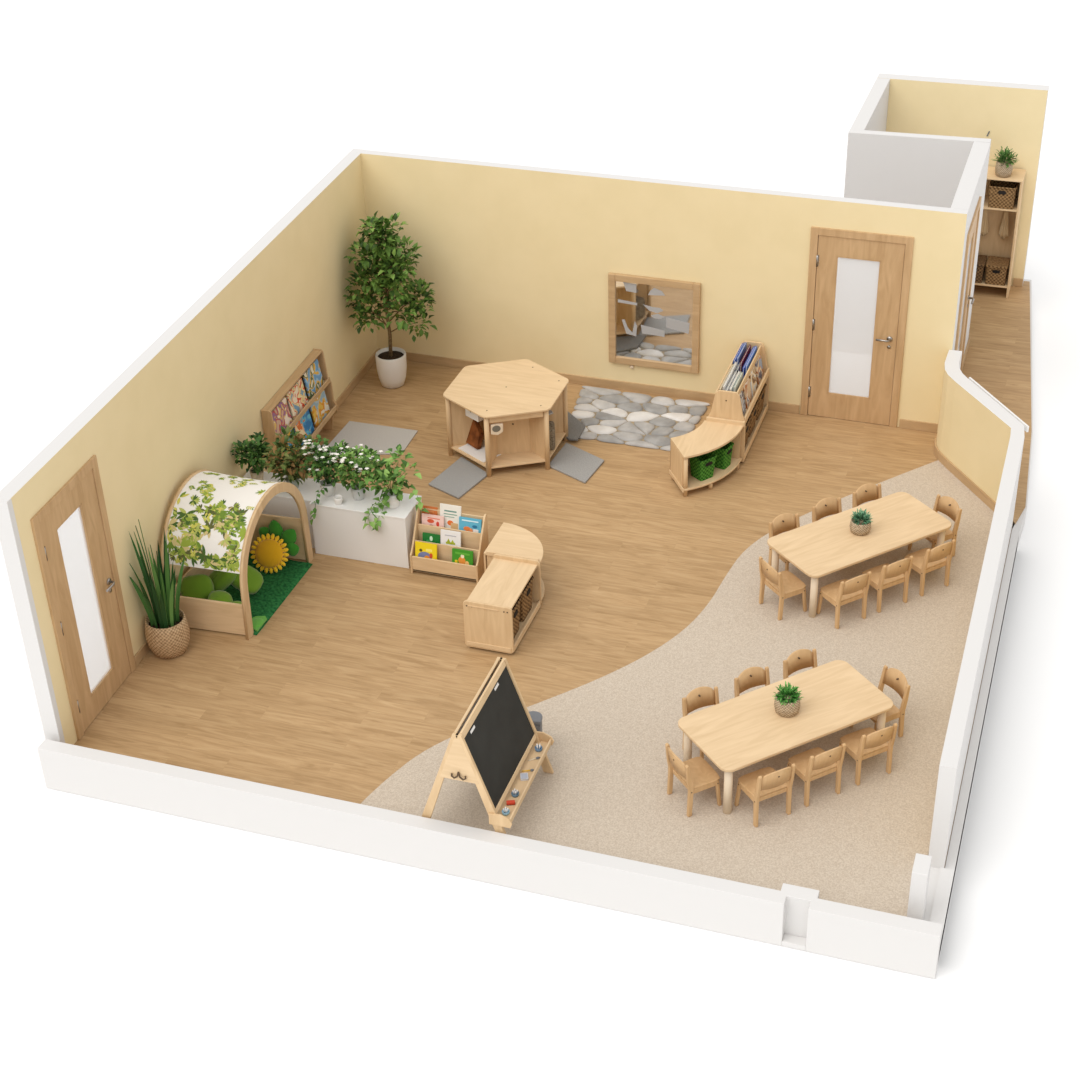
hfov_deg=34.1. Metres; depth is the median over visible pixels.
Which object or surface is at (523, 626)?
shelf
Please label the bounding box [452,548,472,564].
picture book
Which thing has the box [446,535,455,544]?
picture
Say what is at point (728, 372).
folder
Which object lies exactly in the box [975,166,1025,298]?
unit
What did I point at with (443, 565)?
display box
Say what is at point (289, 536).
cushion
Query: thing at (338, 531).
box
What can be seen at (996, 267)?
wicker basket
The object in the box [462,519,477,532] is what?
picture
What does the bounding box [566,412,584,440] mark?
cushion
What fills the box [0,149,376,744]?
wall
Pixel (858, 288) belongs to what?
door
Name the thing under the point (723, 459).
basket
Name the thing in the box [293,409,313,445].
picture book
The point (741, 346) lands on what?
folder
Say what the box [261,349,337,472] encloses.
bookshelf
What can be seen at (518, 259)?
wall
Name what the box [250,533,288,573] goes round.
cushion
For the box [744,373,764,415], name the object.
shelf
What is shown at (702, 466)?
basket
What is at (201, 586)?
cushion
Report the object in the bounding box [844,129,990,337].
wall
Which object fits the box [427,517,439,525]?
picture
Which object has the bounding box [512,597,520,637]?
wicker basket
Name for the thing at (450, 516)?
picture
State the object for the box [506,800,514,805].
eraser
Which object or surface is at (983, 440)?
wall
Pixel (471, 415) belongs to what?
box
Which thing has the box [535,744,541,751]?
holder
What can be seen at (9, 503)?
trim
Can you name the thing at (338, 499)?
pot
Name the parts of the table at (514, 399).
leg, panel, panel, leg, panel, round glass, panel, rail, panel, leg, panel, leg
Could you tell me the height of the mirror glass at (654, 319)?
0.888 m
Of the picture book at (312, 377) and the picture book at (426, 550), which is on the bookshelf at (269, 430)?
the picture book at (312, 377)
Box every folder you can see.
[719,364,733,389]
[723,362,736,389]
[725,370,737,390]
[729,371,739,390]
[733,343,743,363]
[733,372,742,391]
[737,342,746,366]
[740,344,750,372]
[742,346,754,377]
[745,346,756,373]
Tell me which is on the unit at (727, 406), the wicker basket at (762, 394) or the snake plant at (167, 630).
the wicker basket at (762, 394)
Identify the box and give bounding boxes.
[243,471,320,547]
[309,483,421,567]
[410,507,488,582]
[465,409,483,421]
[520,773,528,780]
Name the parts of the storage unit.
panel, panel, rail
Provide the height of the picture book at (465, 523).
0.214 m
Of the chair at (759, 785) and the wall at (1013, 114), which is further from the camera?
the wall at (1013, 114)
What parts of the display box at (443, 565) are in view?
panel, panel, panel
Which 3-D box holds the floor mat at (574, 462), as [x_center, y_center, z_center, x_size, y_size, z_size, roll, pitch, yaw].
[0.359,-0.780,17.773,0.681,0.022,0.459,26,42,36]
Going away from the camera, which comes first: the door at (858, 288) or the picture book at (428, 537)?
the picture book at (428, 537)
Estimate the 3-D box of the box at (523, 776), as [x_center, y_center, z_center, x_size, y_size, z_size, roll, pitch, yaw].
[-0.118,1.784,13.262,0.060,0.024,0.070,-4,33,-3]
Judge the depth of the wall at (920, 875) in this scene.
12.10 m
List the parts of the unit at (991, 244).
panel, panel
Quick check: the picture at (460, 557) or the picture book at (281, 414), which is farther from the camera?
the picture book at (281, 414)
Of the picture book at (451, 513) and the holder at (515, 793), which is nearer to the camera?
the holder at (515, 793)
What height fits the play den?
1.161 m
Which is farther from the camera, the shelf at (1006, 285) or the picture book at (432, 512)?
the shelf at (1006, 285)
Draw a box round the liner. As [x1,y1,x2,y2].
[458,439,500,462]
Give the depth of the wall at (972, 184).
17.78 m
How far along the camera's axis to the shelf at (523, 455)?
17.72 m
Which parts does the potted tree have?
pot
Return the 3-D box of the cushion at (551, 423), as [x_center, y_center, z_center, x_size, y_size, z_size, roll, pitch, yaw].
[0.057,-1.057,17.824,0.190,0.240,0.220,-2,33,-1]
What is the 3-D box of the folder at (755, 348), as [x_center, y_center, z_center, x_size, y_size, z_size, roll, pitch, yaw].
[2.159,-1.744,18.040,0.016,0.320,0.470,9,34,16]
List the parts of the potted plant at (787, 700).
pot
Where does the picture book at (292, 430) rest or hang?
on the bookshelf at (269, 430)
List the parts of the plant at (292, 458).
pot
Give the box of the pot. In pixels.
[334,494,342,504]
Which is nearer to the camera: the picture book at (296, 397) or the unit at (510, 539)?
the unit at (510, 539)
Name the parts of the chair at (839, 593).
leg, rail, leg, seat, cross rail, backrest, leg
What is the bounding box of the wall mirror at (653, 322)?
[608,272,700,373]
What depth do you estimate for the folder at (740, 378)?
17.50 m
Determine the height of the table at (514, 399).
0.701 m
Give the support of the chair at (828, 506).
on the carpet at (605, 793)
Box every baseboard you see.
[134,349,377,666]
[378,348,798,413]
[899,419,937,432]
[934,445,938,457]
[937,451,995,510]
[962,337,970,369]
[1013,278,1022,286]
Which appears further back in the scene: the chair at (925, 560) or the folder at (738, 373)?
the folder at (738, 373)
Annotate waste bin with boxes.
[529,711,542,747]
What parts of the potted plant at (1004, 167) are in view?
pot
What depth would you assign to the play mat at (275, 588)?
15.97 m
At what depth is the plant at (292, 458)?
16.29 m
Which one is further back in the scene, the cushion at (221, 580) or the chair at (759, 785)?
the cushion at (221, 580)
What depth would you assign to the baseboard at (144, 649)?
19.10 m
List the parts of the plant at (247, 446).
pot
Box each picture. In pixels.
[418,549,432,558]
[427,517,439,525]
[444,510,457,529]
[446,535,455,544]
[455,552,469,564]
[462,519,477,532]
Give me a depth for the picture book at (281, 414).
17.25 m
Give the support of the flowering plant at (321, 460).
on the box at (338, 531)
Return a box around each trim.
[7,499,64,742]
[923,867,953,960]
[945,525,1018,874]
[969,377,1028,431]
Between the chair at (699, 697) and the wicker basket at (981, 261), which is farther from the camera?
the wicker basket at (981, 261)
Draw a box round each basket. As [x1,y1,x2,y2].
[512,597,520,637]
[519,576,533,621]
[689,452,716,480]
[712,442,733,469]
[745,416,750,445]
[748,399,758,436]
[756,383,766,419]
[975,255,986,282]
[985,256,1009,285]
[988,180,1018,208]
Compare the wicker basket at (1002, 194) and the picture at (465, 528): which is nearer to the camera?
the picture at (465, 528)
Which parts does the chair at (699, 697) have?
leg, backrest, leg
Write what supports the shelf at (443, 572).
attached to the display box at (443, 565)
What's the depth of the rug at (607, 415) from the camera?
18.52 m
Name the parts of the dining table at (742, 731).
leg, leg, leg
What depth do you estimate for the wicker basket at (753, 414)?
17.97 m
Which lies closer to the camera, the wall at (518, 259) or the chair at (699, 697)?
the chair at (699, 697)
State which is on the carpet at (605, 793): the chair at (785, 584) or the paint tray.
the chair at (785, 584)
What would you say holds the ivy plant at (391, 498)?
on the box at (338, 531)
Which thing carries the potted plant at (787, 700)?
on the dining table at (742, 731)
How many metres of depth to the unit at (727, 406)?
17.54 m
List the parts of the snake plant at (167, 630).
basket pot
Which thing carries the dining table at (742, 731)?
on the carpet at (605, 793)
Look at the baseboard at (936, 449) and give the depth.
17.66 m
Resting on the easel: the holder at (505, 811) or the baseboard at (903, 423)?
the holder at (505, 811)
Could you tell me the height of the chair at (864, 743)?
0.522 m
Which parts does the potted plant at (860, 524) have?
pot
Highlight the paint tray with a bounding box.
[498,741,547,817]
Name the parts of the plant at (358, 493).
pot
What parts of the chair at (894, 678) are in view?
leg, seat, rail, backrest, leg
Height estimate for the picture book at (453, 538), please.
0.224 m
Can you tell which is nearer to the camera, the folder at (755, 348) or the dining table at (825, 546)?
the dining table at (825, 546)
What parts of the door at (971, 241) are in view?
glass pane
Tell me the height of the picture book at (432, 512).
0.224 m
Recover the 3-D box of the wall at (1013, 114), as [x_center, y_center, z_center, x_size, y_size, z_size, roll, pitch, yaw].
[4.846,-4.135,20.761,1.910,2.580,0.170,9,34,16]
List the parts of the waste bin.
lid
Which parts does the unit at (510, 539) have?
panel, panel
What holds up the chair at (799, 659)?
on the carpet at (605, 793)
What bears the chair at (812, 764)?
on the carpet at (605, 793)
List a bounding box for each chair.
[665,743,721,816]
[682,686,718,758]
[734,666,769,696]
[734,763,795,826]
[759,556,806,619]
[768,513,799,570]
[783,648,817,678]
[786,743,845,806]
[812,497,841,521]
[816,571,871,628]
[836,723,897,785]
[850,665,910,736]
[852,483,881,507]
[861,556,912,612]
[903,539,955,595]
[907,494,961,556]
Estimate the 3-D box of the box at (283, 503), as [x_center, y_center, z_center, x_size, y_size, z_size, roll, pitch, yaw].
[-2.431,-0.296,16.690,0.823,0.530,0.378,9,34,16]
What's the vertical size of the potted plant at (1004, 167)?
0.339 m
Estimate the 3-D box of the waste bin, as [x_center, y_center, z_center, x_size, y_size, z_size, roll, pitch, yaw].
[-0.051,1.508,13.966,0.148,0.290,0.135,4,33,9]
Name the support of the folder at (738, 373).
on the unit at (727, 406)
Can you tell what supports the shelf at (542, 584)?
attached to the unit at (510, 539)
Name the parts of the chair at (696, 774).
leg, backrest, cross rail, leg, seat, rail, leg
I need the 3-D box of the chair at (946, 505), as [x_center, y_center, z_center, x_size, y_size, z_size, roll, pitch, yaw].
[3.614,-0.108,16.085,0.344,0.522,0.326,-19,36,-24]
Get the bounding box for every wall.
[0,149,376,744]
[37,739,942,978]
[361,150,968,426]
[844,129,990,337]
[850,78,889,131]
[877,73,1048,285]
[907,853,931,919]
[928,350,1024,867]
[951,141,989,352]
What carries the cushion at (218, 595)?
in the play den
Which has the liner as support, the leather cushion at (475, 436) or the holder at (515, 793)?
the leather cushion at (475, 436)
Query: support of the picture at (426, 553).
attached to the picture book at (426, 550)
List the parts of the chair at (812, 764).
rail, leg, seat, cross rail, backrest, leg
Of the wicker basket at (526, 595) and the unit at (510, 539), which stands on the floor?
the unit at (510, 539)
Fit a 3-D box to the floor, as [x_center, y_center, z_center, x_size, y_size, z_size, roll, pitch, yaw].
[1.058,-0.604,17.670,7.375,0.200,11.295,9,34,16]
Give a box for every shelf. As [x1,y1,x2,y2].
[413,569,475,580]
[452,432,565,468]
[514,602,536,642]
[541,578,544,598]
[669,420,742,496]
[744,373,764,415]
[745,407,764,449]
[975,272,1008,287]
[983,196,1017,211]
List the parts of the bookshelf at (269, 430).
panel, shelf, panel, tier shelf, tier shelf, panel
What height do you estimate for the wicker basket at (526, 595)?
0.318 m
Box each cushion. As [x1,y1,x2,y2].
[181,574,214,598]
[208,590,232,602]
[209,570,236,590]
[231,565,262,593]
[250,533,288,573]
[259,520,298,555]
[466,420,483,448]
[549,421,554,449]
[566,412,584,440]
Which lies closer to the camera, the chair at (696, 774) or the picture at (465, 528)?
the chair at (696, 774)
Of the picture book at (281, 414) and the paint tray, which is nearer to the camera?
the paint tray
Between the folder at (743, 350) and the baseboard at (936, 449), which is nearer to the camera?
the baseboard at (936, 449)
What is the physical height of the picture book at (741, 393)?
0.234 m
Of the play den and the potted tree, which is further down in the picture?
the play den
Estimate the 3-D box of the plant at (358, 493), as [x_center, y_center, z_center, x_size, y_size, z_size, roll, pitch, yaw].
[-1.664,-0.634,16.135,0.518,0.558,0.516,9,34,16]
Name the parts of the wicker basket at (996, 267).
lid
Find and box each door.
[30,455,135,739]
[800,227,913,426]
[955,196,981,371]
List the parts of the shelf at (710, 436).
rail, panel, panel, leg, shelf, panel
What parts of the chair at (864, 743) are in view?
rail, leg, seat, cross rail, backrest, leg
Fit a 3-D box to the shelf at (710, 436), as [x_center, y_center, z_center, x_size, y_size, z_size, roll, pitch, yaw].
[1.615,-0.817,17.361,0.866,0.460,0.459,-27,41,-34]
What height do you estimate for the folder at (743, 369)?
0.303 m
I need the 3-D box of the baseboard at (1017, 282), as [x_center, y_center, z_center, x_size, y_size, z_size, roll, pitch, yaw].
[5.699,-3.070,21.001,0.110,0.100,0.018,9,34,16]
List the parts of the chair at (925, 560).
rail, leg, seat, cross rail, backrest, leg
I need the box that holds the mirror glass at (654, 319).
[616,281,692,365]
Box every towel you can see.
[980,209,987,236]
[998,211,1008,238]
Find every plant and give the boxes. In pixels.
[129,519,189,658]
[231,431,271,479]
[261,425,316,487]
[301,434,348,524]
[326,442,382,500]
[359,444,428,531]
[774,681,802,716]
[850,508,872,534]
[992,146,1017,176]
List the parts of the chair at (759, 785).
leg, rail, leg, seat, cross rail, backrest, leg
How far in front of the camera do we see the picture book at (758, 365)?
18.12 m
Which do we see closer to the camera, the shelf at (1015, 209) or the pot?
the pot
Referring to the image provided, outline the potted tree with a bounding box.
[343,211,437,388]
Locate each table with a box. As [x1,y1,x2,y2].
[443,359,568,476]
[678,660,892,814]
[767,492,950,617]
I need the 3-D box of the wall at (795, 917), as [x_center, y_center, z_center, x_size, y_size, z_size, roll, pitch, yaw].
[-0.588,2.276,13.062,7.020,0.406,0.205,9,34,16]
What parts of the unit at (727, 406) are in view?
panel, panel, rail, display rail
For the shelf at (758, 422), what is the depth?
18.10 m
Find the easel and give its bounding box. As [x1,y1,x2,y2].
[421,657,553,833]
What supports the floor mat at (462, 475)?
on the floor
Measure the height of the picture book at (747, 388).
0.234 m
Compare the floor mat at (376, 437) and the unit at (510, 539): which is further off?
the floor mat at (376, 437)
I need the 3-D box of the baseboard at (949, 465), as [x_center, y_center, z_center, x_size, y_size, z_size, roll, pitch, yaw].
[4.170,-0.561,17.166,0.026,0.100,1.143,-12,34,-15]
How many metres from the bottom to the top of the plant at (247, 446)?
0.480 m
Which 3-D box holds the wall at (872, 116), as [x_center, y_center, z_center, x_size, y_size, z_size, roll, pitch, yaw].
[3.705,-3.756,20.237,0.150,2.590,1.765,9,34,16]
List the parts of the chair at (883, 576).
rail, leg, seat, cross rail, backrest, leg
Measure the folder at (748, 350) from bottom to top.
0.337 m
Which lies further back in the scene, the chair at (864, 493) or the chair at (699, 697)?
the chair at (864, 493)
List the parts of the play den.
arch frame, panel, panel, arch frame, panel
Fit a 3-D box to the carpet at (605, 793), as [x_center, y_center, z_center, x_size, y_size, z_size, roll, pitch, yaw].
[1.580,0.712,15.400,4.265,0.006,6.660,9,34,16]
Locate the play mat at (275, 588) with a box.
[223,553,312,634]
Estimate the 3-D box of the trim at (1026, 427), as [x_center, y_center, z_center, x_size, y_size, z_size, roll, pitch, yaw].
[4.352,-1.293,16.741,0.018,0.060,1.062,-11,34,-15]
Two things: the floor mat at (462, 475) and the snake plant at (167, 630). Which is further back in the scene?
the floor mat at (462, 475)
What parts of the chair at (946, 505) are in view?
leg, seat, rail, backrest, leg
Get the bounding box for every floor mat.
[328,421,417,454]
[429,457,486,498]
[550,443,603,482]
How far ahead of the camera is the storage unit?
15.07 m
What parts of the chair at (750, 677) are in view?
leg, backrest, leg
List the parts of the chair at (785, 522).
leg, backrest, leg, leg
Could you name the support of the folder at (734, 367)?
on the unit at (727, 406)
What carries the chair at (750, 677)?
on the carpet at (605, 793)
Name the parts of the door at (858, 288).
glass pane, handle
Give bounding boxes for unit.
[463,554,541,653]
[484,522,544,598]
[706,341,769,462]
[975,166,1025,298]
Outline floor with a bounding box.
[74,279,1032,955]
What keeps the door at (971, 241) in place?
in the wall at (972, 184)
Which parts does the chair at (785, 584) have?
leg, backrest, cross rail, leg, seat, rail, leg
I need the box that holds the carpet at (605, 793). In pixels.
[361,460,993,916]
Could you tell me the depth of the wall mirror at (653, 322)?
18.51 m
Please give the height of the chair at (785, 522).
0.522 m
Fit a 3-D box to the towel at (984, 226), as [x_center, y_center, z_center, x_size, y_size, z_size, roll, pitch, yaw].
[5.208,-3.729,20.656,0.129,0.360,0.029,11,35,20]
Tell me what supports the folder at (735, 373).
on the unit at (727, 406)
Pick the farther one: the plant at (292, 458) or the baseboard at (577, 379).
the baseboard at (577, 379)
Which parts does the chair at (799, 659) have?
leg, backrest, leg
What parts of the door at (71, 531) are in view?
glass pane, handle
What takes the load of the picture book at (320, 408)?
on the bookshelf at (269, 430)
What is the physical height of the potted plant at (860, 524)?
0.224 m
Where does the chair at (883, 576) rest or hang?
on the carpet at (605, 793)
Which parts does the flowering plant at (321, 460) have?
pot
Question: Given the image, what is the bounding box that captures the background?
[0,0,1079,1079]
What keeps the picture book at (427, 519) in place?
in the display box at (443, 565)
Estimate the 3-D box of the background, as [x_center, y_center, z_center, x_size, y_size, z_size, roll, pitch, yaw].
[4.087,-11.085,34.098,120.000,0.050,130.000,9,34,16]
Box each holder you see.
[502,807,509,815]
[511,789,518,797]
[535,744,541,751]
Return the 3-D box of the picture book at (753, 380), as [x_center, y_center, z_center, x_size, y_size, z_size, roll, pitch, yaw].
[2.170,-1.611,17.915,0.054,0.234,0.220,9,34,16]
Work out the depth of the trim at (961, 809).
14.26 m
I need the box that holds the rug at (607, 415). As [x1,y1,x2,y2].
[572,386,709,450]
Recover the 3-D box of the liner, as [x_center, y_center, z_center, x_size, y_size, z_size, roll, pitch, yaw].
[-0.585,-0.911,17.844,0.300,0.008,0.400,-27,40,-33]
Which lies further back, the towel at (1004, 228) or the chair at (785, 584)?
the towel at (1004, 228)
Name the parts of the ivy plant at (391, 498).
pot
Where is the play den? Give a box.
[160,469,313,639]
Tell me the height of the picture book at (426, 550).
0.214 m
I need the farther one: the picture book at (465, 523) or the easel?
the picture book at (465, 523)
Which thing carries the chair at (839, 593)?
on the carpet at (605, 793)
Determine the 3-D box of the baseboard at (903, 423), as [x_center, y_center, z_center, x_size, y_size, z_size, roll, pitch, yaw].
[3.909,-1.175,18.137,0.415,0.100,0.018,9,34,17]
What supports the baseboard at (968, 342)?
attached to the wall at (972, 184)
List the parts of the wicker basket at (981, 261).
lid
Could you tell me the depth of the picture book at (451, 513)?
16.04 m
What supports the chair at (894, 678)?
on the carpet at (605, 793)
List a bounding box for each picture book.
[272,397,291,435]
[283,429,296,451]
[286,378,307,418]
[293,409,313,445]
[302,359,323,398]
[310,390,329,426]
[415,541,436,558]
[422,505,437,514]
[422,513,443,526]
[422,532,439,543]
[440,503,460,529]
[441,529,460,546]
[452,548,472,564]
[459,516,481,532]
[740,391,745,415]
[743,378,751,408]
[749,367,757,396]
[755,354,763,383]
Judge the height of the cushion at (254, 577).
0.251 m

